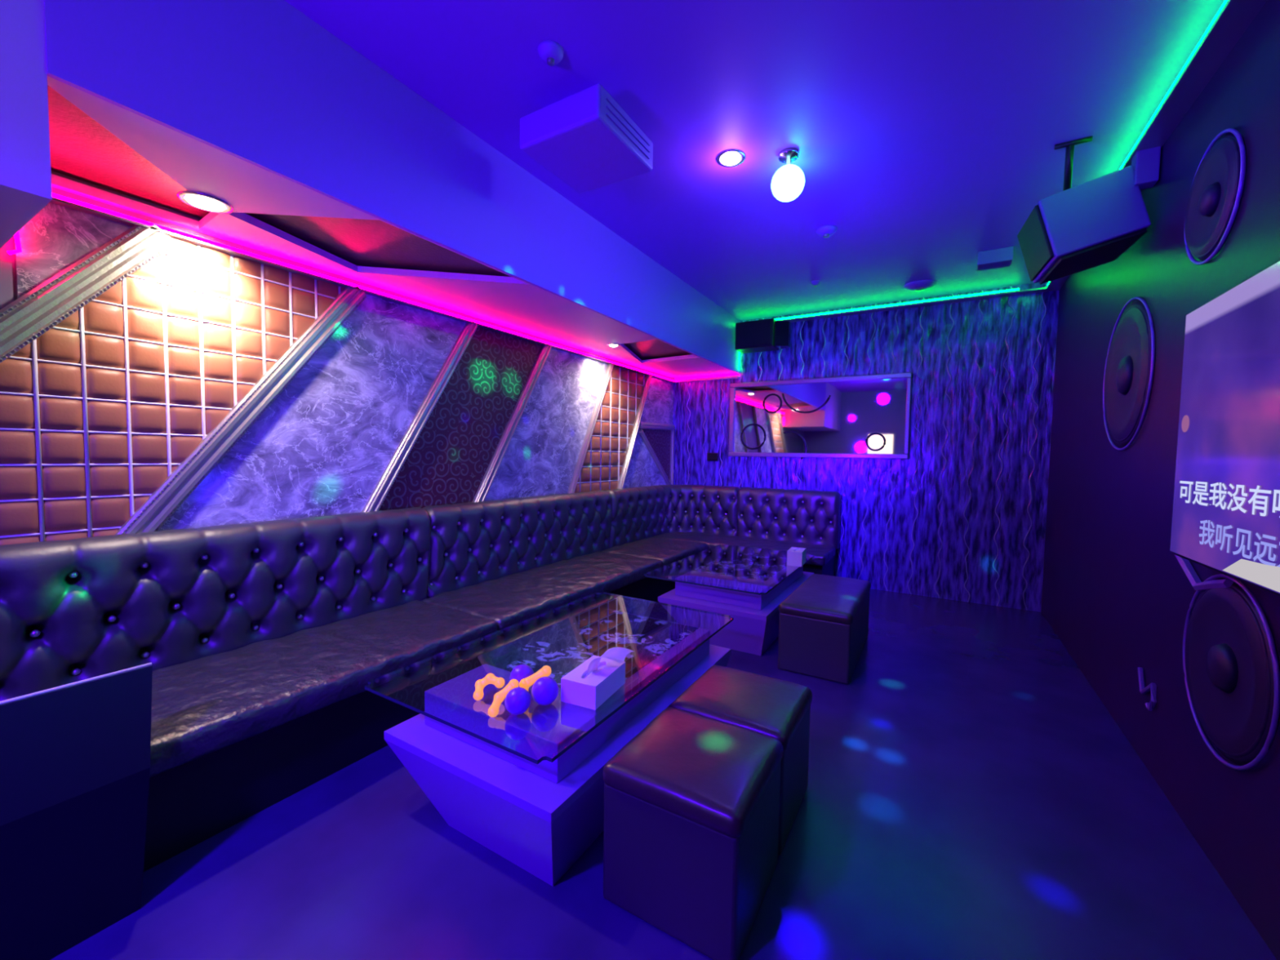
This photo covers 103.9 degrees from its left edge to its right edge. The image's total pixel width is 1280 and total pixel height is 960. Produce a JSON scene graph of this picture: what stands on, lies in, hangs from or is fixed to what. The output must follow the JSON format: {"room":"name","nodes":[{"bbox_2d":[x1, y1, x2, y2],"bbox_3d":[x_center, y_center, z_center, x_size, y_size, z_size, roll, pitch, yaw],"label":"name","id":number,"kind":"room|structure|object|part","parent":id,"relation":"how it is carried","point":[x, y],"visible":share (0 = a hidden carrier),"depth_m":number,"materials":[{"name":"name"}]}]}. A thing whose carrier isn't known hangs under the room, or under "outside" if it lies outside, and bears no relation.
{"room":"karaoke room","nodes":[
{"label":"karaoke room","id":0,"kind":"room"},
{"bbox_2d":[0,261,13,309],"bbox_3d":[-2.778,-0.651,0.938,0.018,0.180,2.020,3,3,31],"label":"wall pillar","id":1,"kind":"structure","parent":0,"point":[6,297],"depth_m":1.79,"materials":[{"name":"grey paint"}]},
{"bbox_2d":[0,170,672,379],"bbox_3d":[-1.500,-0.296,3.237,0.100,2.920,7.250,3,3,31],"label":"strip light","id":2,"kind":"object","parent":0,"point":[5,256],"depth_m":2.26,"materials":[{"name":"purple paint"}]},
{"bbox_2d":[7,202,133,298],"bbox_3d":[-2.149,-0.807,1.958,0.045,0.472,0.413,3,3,31],"label":"marble panel","id":3,"kind":"object","parent":2,"relation":"attached to","point":[58,237],"depth_m":1.88,"materials":[{"name":"stone"}]},
{"bbox_3d":[-2.230,-0.888,1.783,0.012,0.175,0.034,3,3,31],"label":"led strip","id":4,"kind":"part","parent":3,"relation":"part of","materials":[{"name":"pink plastic"}]},
{"bbox_2d":[0,218,174,363],"bbox_3d":[-2.324,-0.366,1.681,0.064,1.403,1.189,3,3,31],"label":"trim","id":5,"kind":"structure","parent":2,"relation":"attached to","point":[24,320],"depth_m":1.91,"materials":[{"name":"silver metal"}]},
{"bbox_2d":[0,236,345,545],"bbox_3d":[-1.994,-0.390,2.267,0.020,1.330,1.445,3,3,31],"label":"panel","id":6,"kind":"object","parent":2,"relation":"attached to","point":[98,411],"visible":0.84,"depth_m":2.08,"materials":[{"name":"brown leather"}]},
{"bbox_2d":[115,282,366,534],"bbox_3d":[-1.865,-0.397,2.452,0.064,1.390,1.075,3,3,31],"label":"trim","id":7,"kind":"structure","parent":2,"relation":"attached to","point":[162,503],"depth_m":2.37,"materials":[{"name":"silver metal"}]},
{"bbox_2d":[158,293,466,530],"bbox_3d":[-1.676,-0.412,2.813,0.019,1.330,1.810,3,3,31],"label":"marble panel","id":8,"kind":"object","parent":2,"relation":"attached to","point":[323,446],"visible":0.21,"depth_m":2.78,"materials":[{"name":"stone"}]},
{"bbox_2d":[49,196,675,382],"bbox_3d":[-0.901,-1.127,4.028,0.060,0.010,5.220,3,3,31],"label":"trim","id":9,"kind":"structure","parent":2,"relation":"attached to","point":[56,201],"depth_m":2.53,"materials":[{"name":"white paint"}]},
{"bbox_2d":[52,193,675,381],"bbox_3d":[-0.891,-1.140,4.004,0.016,0.016,5.150,3,3,31],"label":"led strip","id":10,"kind":"object","parent":2,"relation":"attached to","point":[54,195],"visible":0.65,"depth_m":2.51,"materials":[{"name":"pink plastic"}]},
{"bbox_2d":[360,320,478,512],"bbox_3d":[-1.400,-0.429,3.236,0.064,1.369,0.864,3,3,31],"label":"trim","id":11,"kind":"structure","parent":2,"relation":"attached to","point":[380,492],"depth_m":3.19,"materials":[{"name":"silver metal"}]},
{"bbox_2d":[377,326,542,511],"bbox_3d":[-1.216,-0.444,3.586,0.019,1.330,1.590,3,3,31],"label":"scroll panel","id":12,"kind":"object","parent":2,"relation":"attached to","point":[448,462],"visible":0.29,"depth_m":3.56,"materials":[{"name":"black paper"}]},
{"bbox_2d":[472,343,551,502],"bbox_3d":[-0.991,-0.457,3.923,0.064,1.365,0.840,3,3,31],"label":"trim","id":13,"kind":"structure","parent":2,"relation":"attached to","point":[483,489],"depth_m":3.88,"materials":[{"name":"silver metal"}]},
{"bbox_2d":[484,347,607,501],"bbox_3d":[-0.767,-0.475,4.342,0.019,1.330,1.730,3,3,31],"label":"marble panel","id":14,"kind":"object","parent":2,"relation":"attached to","point":[540,458],"visible":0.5,"depth_m":4.33,"materials":[{"name":"stone"}]},
{"bbox_2d":[567,364,613,493],"bbox_3d":[-0.475,-0.493,4.790,0.064,1.352,0.705,3,3,31],"label":"trim","id":15,"kind":"structure","parent":2,"relation":"attached to","point":[596,411],"depth_m":4.76,"materials":[{"name":"silver metal"}]},
{"bbox_2d":[574,365,646,493],"bbox_3d":[-0.290,-0.507,5.134,0.020,1.330,1.440,3,3,31],"label":"panel","id":16,"kind":"object","parent":2,"relation":"attached to","point":[605,457],"visible":0.85,"depth_m":5.14,"materials":[{"name":"brown leather"}]},
{"bbox_2d":[617,375,652,488],"bbox_3d":[-0.067,-0.520,5.478,0.064,1.351,0.665,3,3,31],"label":"trim","id":17,"kind":"structure","parent":2,"relation":"attached to","point":[646,384],"depth_m":5.45,"materials":[{"name":"silver metal"}]},
{"bbox_2d":[622,428,666,488],"bbox_3d":[0.068,-0.243,5.770,0.019,0.750,1.240,3,3,31],"label":"marble panel","id":18,"kind":"object","parent":2,"relation":"attached to","point":[642,471],"visible":0.5,"depth_m":5.67,"materials":[{"name":"stone"}]},
{"bbox_2d":[638,429,671,484],"bbox_3d":[0.189,-0.234,5.931,0.064,0.698,0.793,3,3,31],"label":"trim","id":19,"kind":"structure","parent":2,"relation":"attached to","point":[641,432],"depth_m":5.86,"materials":[{"name":"silver metal"}]},
{"bbox_2d":[639,428,671,480],"bbox_3d":[0.188,-0.241,5.972,0.019,0.730,0.830,3,3,31],"label":"scroll panel","id":20,"kind":"object","parent":2,"relation":"attached to","point":[660,440],"visible":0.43,"depth_m":6.07,"materials":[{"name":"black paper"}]},
{"bbox_2d":[638,422,675,430],"bbox_3d":[0.203,-0.633,5.924,0.064,0.092,0.832,3,3,31],"label":"trim","id":21,"kind":"structure","parent":2,"relation":"attached to","point":[642,424],"depth_m":5.86,"materials":[{"name":"silver metal"}]},
{"bbox_2d":[640,377,673,424],"bbox_3d":[0.176,-0.913,5.899,0.019,0.580,0.920,3,3,31],"label":"marble panel","id":22,"kind":"object","parent":2,"relation":"attached to","point":[658,408],"visible":0.71,"depth_m":5.97,"materials":[{"name":"stone"}]},
{"bbox_2d":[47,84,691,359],"bbox_3d":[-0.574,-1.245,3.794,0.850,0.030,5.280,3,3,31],"label":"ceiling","id":23,"kind":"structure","parent":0,"point":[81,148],"depth_m":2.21,"materials":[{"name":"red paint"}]},
{"bbox_2d":[0,0,740,377],"bbox_3d":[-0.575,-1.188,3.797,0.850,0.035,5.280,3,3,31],"label":"ceiling","id":24,"kind":"structure","parent":0,"point":[512,302],"depth_m":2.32,"materials":[{"name":"purple paint"}]},
{"bbox_2d":[177,190,232,213],"bbox_3d":[-1.712,-1.087,1.974,0.167,0.020,0.167,3,3,31],"label":"recessed light","id":25,"kind":"object","parent":24,"relation":"in","point":[202,201],"visible":1,"depth_m":1.95,"materials":[{"name":"silver metal"}]},
{"bbox_3d":[-1.712,-1.086,1.974,0.122,0.018,0.122,3,3,31],"label":"bulb","id":26,"kind":"part","parent":25,"relation":"part of","materials":[{"name":"white glass"}]},
{"bbox_2d":[607,342,619,346],"bbox_3d":[-0.235,-1.186,4.421,0.108,0.020,0.108,3,3,31],"label":"recessed light","id":27,"kind":"object","parent":24,"relation":"in","point":[611,344],"visible":1,"depth_m":4.40,"materials":[{"name":"silver metal"}]},
{"bbox_2d":[738,351,740,370],"bbox_3d":[1.154,-1.509,5.794,0.013,0.470,0.013,-1,4,-37],"label":"led strip","id":28,"kind":"object","parent":24,"relation":"attached to","point":[739,352],"visible":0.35,"depth_m":5.79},
{"bbox_2d":[50,588,1276,959],"bbox_3d":[0.131,1.287,2.332,3.950,0.100,7.450,3,3,31],"label":"floor","id":29,"kind":"structure","parent":0,"point":[971,794],"depth_m":1.67,"materials":[{"name":"tile"}]},
{"bbox_2d":[0,662,152,959],"bbox_3d":[-1.793,0.930,1.011,0.130,0.685,1.240,3,3,31],"label":"console","id":30,"kind":"object","parent":29,"relation":"on","point":[75,757],"visible":1,"depth_m":1.36,"materials":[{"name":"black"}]},
{"bbox_2d":[0,484,841,871],"bbox_3d":[-0.258,0.683,3.289,2.019,1.000,5.940,3,3,31],"label":"sofa","id":31,"kind":"object","parent":29,"relation":"on","point":[263,642],"visible":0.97,"depth_m":2.29,"materials":[{"name":"grey leather"}]},
{"bbox_3d":[-1.961,0.511,2.187,0.194,0.600,2.318,3,3,31],"label":"backrest","id":32,"kind":"part","parent":31,"relation":"part of","materials":[{"name":"grey leather"}]},
{"bbox_2d":[149,600,497,777],"bbox_3d":[-1.651,0.835,1.970,0.720,0.123,2.240,3,3,31],"label":"seat cushion","id":33,"kind":"object","parent":31,"relation":"on","point":[205,701],"depth_m":2.08,"materials":[{"name":"brown leather"}]},
{"bbox_3d":[-0.851,0.435,4.056,0.194,0.600,2.028,3,3,31],"label":"backrest","id":34,"kind":"part","parent":31,"relation":"part of","materials":[{"name":"grey leather"}]},
{"bbox_2d":[421,551,662,635],"bbox_3d":[-0.588,0.763,3.759,0.720,0.123,1.915,3,3,31],"label":"seat cushion","id":35,"kind":"object","parent":31,"relation":"on","point":[508,597],"depth_m":3.42,"materials":[{"name":"brown leather"}]},
{"bbox_2d":[600,537,707,566],"bbox_3d":[0.159,0.711,5.015,0.720,0.123,1.000,3,3,31],"label":"seat cushion","id":36,"kind":"object","parent":31,"relation":"on","point":[668,550],"depth_m":4.90,"materials":[{"name":"brown leather"}]},
{"bbox_3d":[0.263,0.374,5.620,1.826,0.600,0.700,-1,3,-31],"label":"backrest","id":37,"kind":"part","parent":31,"relation":"part of","materials":[{"name":"grey leather"}]},
{"bbox_2d":[652,531,835,566],"bbox_3d":[1.076,0.706,5.419,1.875,0.123,0.620,3,3,31],"label":"seat cushion","id":38,"kind":"object","parent":31,"relation":"on","point":[824,551],"depth_m":5.32,"materials":[{"name":"brown leather"}]},
{"bbox_3d":[1.606,0.401,5.499,1.088,0.600,0.194,3,3,31],"label":"backrest","id":39,"kind":"part","parent":31,"relation":"part of","materials":[{"name":"grey leather"}]},
{"bbox_2d":[364,591,733,886],"bbox_3d":[-0.268,1.003,2.383,0.950,0.450,1.590,3,3,31],"label":"coffee table","id":40,"kind":"object","parent":29,"relation":"on","point":[527,787],"visible":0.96,"depth_m":1.77,"materials":[{"name":"purple paint"}]},
{"bbox_2d":[473,664,533,700],"bbox_3d":[-0.511,0.752,1.881,0.228,0.092,0.092,0,3,-25],"label":"shaker","id":41,"kind":"object","parent":40,"relation":"on","point":[520,672],"visible":0.79,"depth_m":1.85,"materials":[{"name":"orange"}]},
{"bbox_3d":[-0.555,0.760,1.845,0.110,0.077,0.075,0,3,-14],"label":"handle","id":42,"kind":"part","parent":41,"relation":"part of","materials":[{"name":"orange plastic"}]},
{"bbox_2d":[488,679,530,717],"bbox_3d":[-0.448,0.757,1.741,0.140,0.099,0.107,1,3,1],"label":"shaker","id":43,"kind":"object","parent":40,"relation":"on","point":[517,700],"visible":1,"depth_m":1.71,"materials":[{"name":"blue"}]},
{"bbox_2d":[519,665,558,705],"bbox_3d":[-0.360,0.747,1.816,0.148,0.115,0.120,3,3,31],"label":"shaker","id":44,"kind":"object","parent":40,"relation":"on","point":[544,691],"visible":0.82,"depth_m":1.78,"materials":[{"name":"purple"}]},
{"bbox_3d":[-0.388,0.745,1.836,0.127,0.115,0.054,-1,4,-36],"label":"handle","id":45,"kind":"part","parent":44,"relation":"part of","materials":[{"name":"orange plastic"}]},
{"bbox_3d":[-0.271,0.784,2.376,0.935,0.012,1.590,3,3,31],"label":"glass","id":46,"kind":"part","parent":40,"relation":"part of","materials":[{"name":"blue"}]},
{"bbox_3d":[-0.180,0.793,2.421,0.595,0.004,0.920,3,3,31],"label":"patterned plate","id":47,"kind":"part","parent":40,"relation":"part of","materials":[{"name":"clear glass"}]},
{"bbox_2d":[560,647,633,710],"bbox_3d":[-0.144,0.721,1.882,0.206,0.166,0.236,2,3,25],"label":"tissue box","id":48,"kind":"object","parent":40,"relation":"on","point":[591,683],"visible":1,"depth_m":1.83,"materials":[{"name":"white plastic"}]},
{"bbox_2d":[602,706,782,959],"bbox_3d":[0.175,1.056,1.584,0.440,0.438,0.437,3,3,31],"label":"ottoman","id":49,"kind":"object","parent":29,"relation":"on","point":[691,801],"visible":1,"depth_m":1.43,"materials":[{"name":"grey leather"}]},
{"bbox_2d":[644,544,814,655],"bbox_3d":[0.825,0.928,4.221,0.950,0.450,1.590,3,3,31],"label":"coffee table","id":50,"kind":"object","parent":29,"relation":"on","point":[747,584],"visible":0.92,"depth_m":3.65,"materials":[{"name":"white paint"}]},
{"bbox_3d":[0.822,0.709,4.214,0.935,0.012,1.590,3,3,31],"label":"glass","id":51,"kind":"part","parent":50,"relation":"part of","materials":[{"name":"blue"}]},
{"bbox_2d":[786,546,806,566],"bbox_3d":[1.327,0.649,4.243,0.120,0.120,0.220,2,3,27],"label":"tissue box","id":52,"kind":"object","parent":50,"relation":"on","point":[796,557],"visible":1,"depth_m":4.16,"materials":[{"name":"white"}]},
{"bbox_2d":[670,664,812,855],"bbox_3d":[0.402,1.040,1.965,0.440,0.438,0.437,3,3,31],"label":"ottoman","id":53,"kind":"object","parent":29,"relation":"on","point":[779,709],"visible":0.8,"depth_m":1.86,"materials":[{"name":"grey leather"}]},
{"bbox_2d":[777,573,871,684],"bbox_3d":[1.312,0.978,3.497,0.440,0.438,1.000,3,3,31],"label":"ottoman","id":54,"kind":"object","parent":29,"relation":"on","point":[824,622],"visible":1,"depth_m":3.12,"materials":[{"name":"grey leather"}]},
{"bbox_2d":[284,0,1224,320],"bbox_3d":[0.178,-1.729,2.181,3.950,0.100,7.450,3,3,31],"label":"ceiling","id":55,"kind":"structure","parent":0,"point":[926,132],"depth_m":2.22,"materials":[{"name":"purple paint"}]},
{"bbox_2d":[537,40,564,66],"bbox_3d":[-0.348,-1.651,1.956,0.100,0.050,0.100,3,3,31],"label":"smoke detector","id":56,"kind":"object","parent":55,"relation":"attached to","point":[550,52],"visible":1,"depth_m":1.93,"materials":[{"name":"purple paint"}]},
{"bbox_2d":[520,83,653,193],"bbox_3d":[-0.234,-1.581,2.304,0.447,0.220,0.450,3,3,31],"label":"air conditioner","id":57,"kind":"object","parent":55,"relation":"hanging from","point":[584,138],"visible":1,"depth_m":2.20,"materials":[{"name":"purple paint"}]},
{"bbox_2d":[715,149,745,167],"bbox_3d":[0.477,-1.687,2.639,0.148,0.020,0.148,3,3,31],"label":"recessed light","id":58,"kind":"object","parent":55,"relation":"in","point":[730,157],"visible":1,"depth_m":2.62,"materials":[{"name":"silver metal"}]},
{"bbox_3d":[0.477,-1.686,2.639,0.108,0.018,0.108,3,3,31],"label":"bulb","id":59,"kind":"part","parent":58,"relation":"part of","materials":[{"name":"white glass"}]},
{"bbox_2d":[770,147,804,202],"bbox_3d":[0.768,-1.573,2.599,0.170,0.235,0.170,3,3,31],"label":"lamp","id":60,"kind":"object","parent":55,"relation":"hanging from","point":[788,182],"visible":1,"depth_m":2.55,"materials":[{"name":"white glass"}]},
{"bbox_2d":[811,280,819,287],"bbox_3d":[1.565,-1.746,4.470,0.070,0.050,0.070,3,3,31],"label":"sprinkler head","id":61,"kind":"object","parent":55,"relation":"attached to","point":[815,282],"visible":1,"depth_m":4.45},
{"bbox_2d":[815,225,837,238],"bbox_3d":[1.284,-1.700,3.451,0.140,0.050,0.140,3,3,31],"label":"smoke detector","id":62,"kind":"object","parent":55,"relation":"attached to","point":[825,231],"visible":1,"depth_m":3.42,"materials":[{"name":"purple paint"}]},
{"bbox_2d":[903,280,936,291],"bbox_3d":[2.518,-1.733,4.509,0.260,0.050,0.260,3,3,31],"label":"ceiling speaker","id":63,"kind":"object","parent":55,"relation":"attached to","point":[920,285],"visible":1,"depth_m":4.45,"materials":[{"name":"purple paint"}]},
{"bbox_2d":[976,246,1013,271],"bbox_3d":[2.678,-1.669,3.782,0.220,0.100,0.150,3,3,31],"label":"sensor box","id":64,"kind":"object","parent":55,"relation":"attached to","point":[1000,257],"visible":1,"depth_m":3.73,"materials":[{"name":"blue"}]},
{"bbox_2d":[1017,136,1160,284],"bbox_3d":[2.315,-1.392,2.622,0.468,0.567,0.483,2,3,24],"label":"loudspeaker","id":65,"kind":"object","parent":55,"relation":"hanging from","point":[1089,224],"visible":1,"depth_m":2.50,"materials":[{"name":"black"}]},
{"bbox_2d":[1017,204,1053,280],"bbox_3d":[2.157,-1.285,2.739,0.088,0.286,0.367,2,3,25],"label":"grille","id":66,"kind":"object","parent":65,"relation":"attached to","point":[1036,237],"depth_m":2.67,"materials":[{"name":"black metal"}]},
{"bbox_2d":[672,281,1059,612],"bbox_3d":[2.031,-0.349,5.413,3.750,2.920,0.100,3,3,31],"label":"wall","id":67,"kind":"structure","parent":0,"point":[962,517],"depth_m":4.85,"materials":[{"name":"paper"}]},
{"bbox_2d":[670,430,674,484],"bbox_3d":[0.398,-0.263,6.282,0.064,0.710,0.035,3,3,31],"label":"trim","id":68,"kind":"structure","parent":67,"relation":"attached to","point":[672,446],"depth_m":6.26,"materials":[{"name":"silver metal"}]},
{"bbox_2d":[675,373,737,379],"bbox_3d":[0.784,-1.240,6.019,0.800,0.014,0.014,3,3,31],"label":"led strip","id":69,"kind":"object","parent":67,"relation":"attached to","point":[732,374],"visible":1,"depth_m":6.00,"materials":[{"name":"pink plastic"}]},
{"bbox_2d":[675,375,738,382],"bbox_3d":[0.789,-1.213,6.029,0.820,0.025,0.050,3,3,31],"label":"trim","id":70,"kind":"structure","parent":67,"relation":"attached to","point":[733,376],"depth_m":6.00,"materials":[{"name":"grey"}]},
{"bbox_2d":[706,453,718,461],"bbox_3d":[0.875,-0.278,6.030,0.140,0.100,0.026,3,3,31],"label":"wall socket","id":71,"kind":"object","parent":67,"relation":"attached to","point":[710,456],"visible":1,"depth_m":6.02,"materials":[{"name":"black plastic"}]},
{"bbox_3d":[0.870,-0.278,6.021,0.120,0.080,0.006,3,3,31],"label":"plate","id":72,"kind":"part","parent":71,"relation":"part of","materials":[{"name":"black plastic"}]},
{"bbox_2d":[735,318,791,353],"bbox_3d":[1.365,-1.570,5.491,0.550,0.290,0.362,3,3,31],"label":"loudspeaker","id":73,"kind":"object","parent":67,"relation":"attached to","point":[764,335],"visible":1,"depth_m":5.34,"materials":[{"name":"black plastic"}]},
{"bbox_2d":[736,320,771,347],"bbox_3d":[1.220,-1.567,5.374,0.380,0.250,0.012,3,3,31],"label":"grille","id":74,"kind":"object","parent":73,"relation":"attached to","point":[752,334],"depth_m":5.37,"materials":[{"name":"black"}]},
{"bbox_2d":[728,372,911,459],"bbox_3d":[1.860,-0.657,5.415,1.870,0.871,0.049,3,3,31],"label":"wall mirror","id":75,"kind":"object","parent":67,"relation":"attached to","point":[868,416],"visible":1,"depth_m":5.34,"materials":[{"name":"clear glass"}]},
{"bbox_3d":[1.854,-0.268,5.434,1.870,0.050,0.049,3,3,31],"label":"frame rail","id":76,"kind":"part","parent":75,"relation":"part of","materials":[{"name":"silver metal"}]},
{"bbox_3d":[1.866,-1.067,5.394,1.870,0.050,0.049,3,3,31],"label":"frame rail","id":77,"kind":"part","parent":75,"relation":"part of","materials":[{"name":"silver metal"}]},
{"bbox_2d":[774,288,1019,319],"bbox_3d":[2.237,-1.730,5.067,2.570,0.018,0.018,3,3,31],"label":"led strip","id":78,"kind":"object","parent":67,"relation":"attached to","point":[1016,289],"visible":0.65,"depth_m":4.86,"materials":[{"name":"green plastic"}]},
{"bbox_2d":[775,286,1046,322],"bbox_3d":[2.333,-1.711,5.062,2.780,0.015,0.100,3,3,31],"label":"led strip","id":79,"kind":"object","parent":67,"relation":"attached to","point":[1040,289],"depth_m":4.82,"materials":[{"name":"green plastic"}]},
{"bbox_2d":[1040,0,1279,959],"bbox_3d":[1.809,-0.146,1.276,0.100,2.920,7.250,3,3,31],"label":"wall","id":80,"kind":"structure","parent":0,"point":[1116,596],"depth_m":2.20,"materials":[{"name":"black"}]},
{"bbox_2d":[1102,296,1155,450],"bbox_3d":[2.562,-0.553,2.657,0.043,0.792,0.792,3,3,31],"label":"loudspeaker","id":81,"kind":"object","parent":80,"relation":"attached to","point":[1130,363],"depth_m":2.58,"materials":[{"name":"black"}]},
{"bbox_2d":[1046,0,1227,285],"bbox_3d":[2.216,-1.584,2.134,0.018,0.018,5.040,3,3,31],"label":"led strip","id":82,"kind":"object","parent":80,"relation":"attached to","point":[1225,1],"visible":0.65,"depth_m":1.95,"materials":[{"name":"green plastic"}]},
{"bbox_2d":[1137,666,1156,711],"bbox_3d":[2.251,0.932,2.226,0.020,0.141,0.198,3,3,31],"label":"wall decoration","id":83,"kind":"object","parent":80,"relation":"attached to","point":[1150,706],"visible":1,"depth_m":2.19,"materials":[{"name":"purple"}]},
{"bbox_2d":[1044,0,1266,292],"bbox_3d":[1.745,-1.530,1.258,0.100,0.015,7.250,3,3,31],"label":"trim","id":84,"kind":"structure","parent":80,"relation":"attached to","point":[1235,17],"depth_m":1.90,"materials":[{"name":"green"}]},
{"bbox_2d":[1174,555,1234,591],"bbox_3d":[2.032,0.347,1.811,0.032,0.116,0.410,3,3,31],"label":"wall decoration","id":85,"kind":"object","parent":80,"relation":"attached to","point":[1186,566],"visible":0.84,"depth_m":1.83,"materials":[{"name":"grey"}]},
{"bbox_2d":[1184,128,1246,265],"bbox_3d":[2.116,-1.042,1.866,0.043,0.452,0.452,3,3,31],"label":"loudspeaker","id":86,"kind":"object","parent":80,"relation":"attached to","point":[1218,184],"depth_m":1.82,"materials":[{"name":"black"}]},
{"bbox_2d":[1169,259,1279,596],"bbox_3d":[1.610,-0.137,1.144,0.108,0.878,1.524,3,3,31],"label":"screen","id":87,"kind":"object","parent":80,"relation":"attached to","point":[1226,512],"visible":1,"depth_m":1.48,"materials":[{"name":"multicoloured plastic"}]},
{"bbox_2d":[1182,573,1279,770],"bbox_3d":[1.916,0.618,1.657,0.043,0.612,0.612,3,3,31],"label":"loudspeaker","id":88,"kind":"object","parent":80,"relation":"attached to","point":[1231,666],"depth_m":1.59,"materials":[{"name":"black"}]}
]}

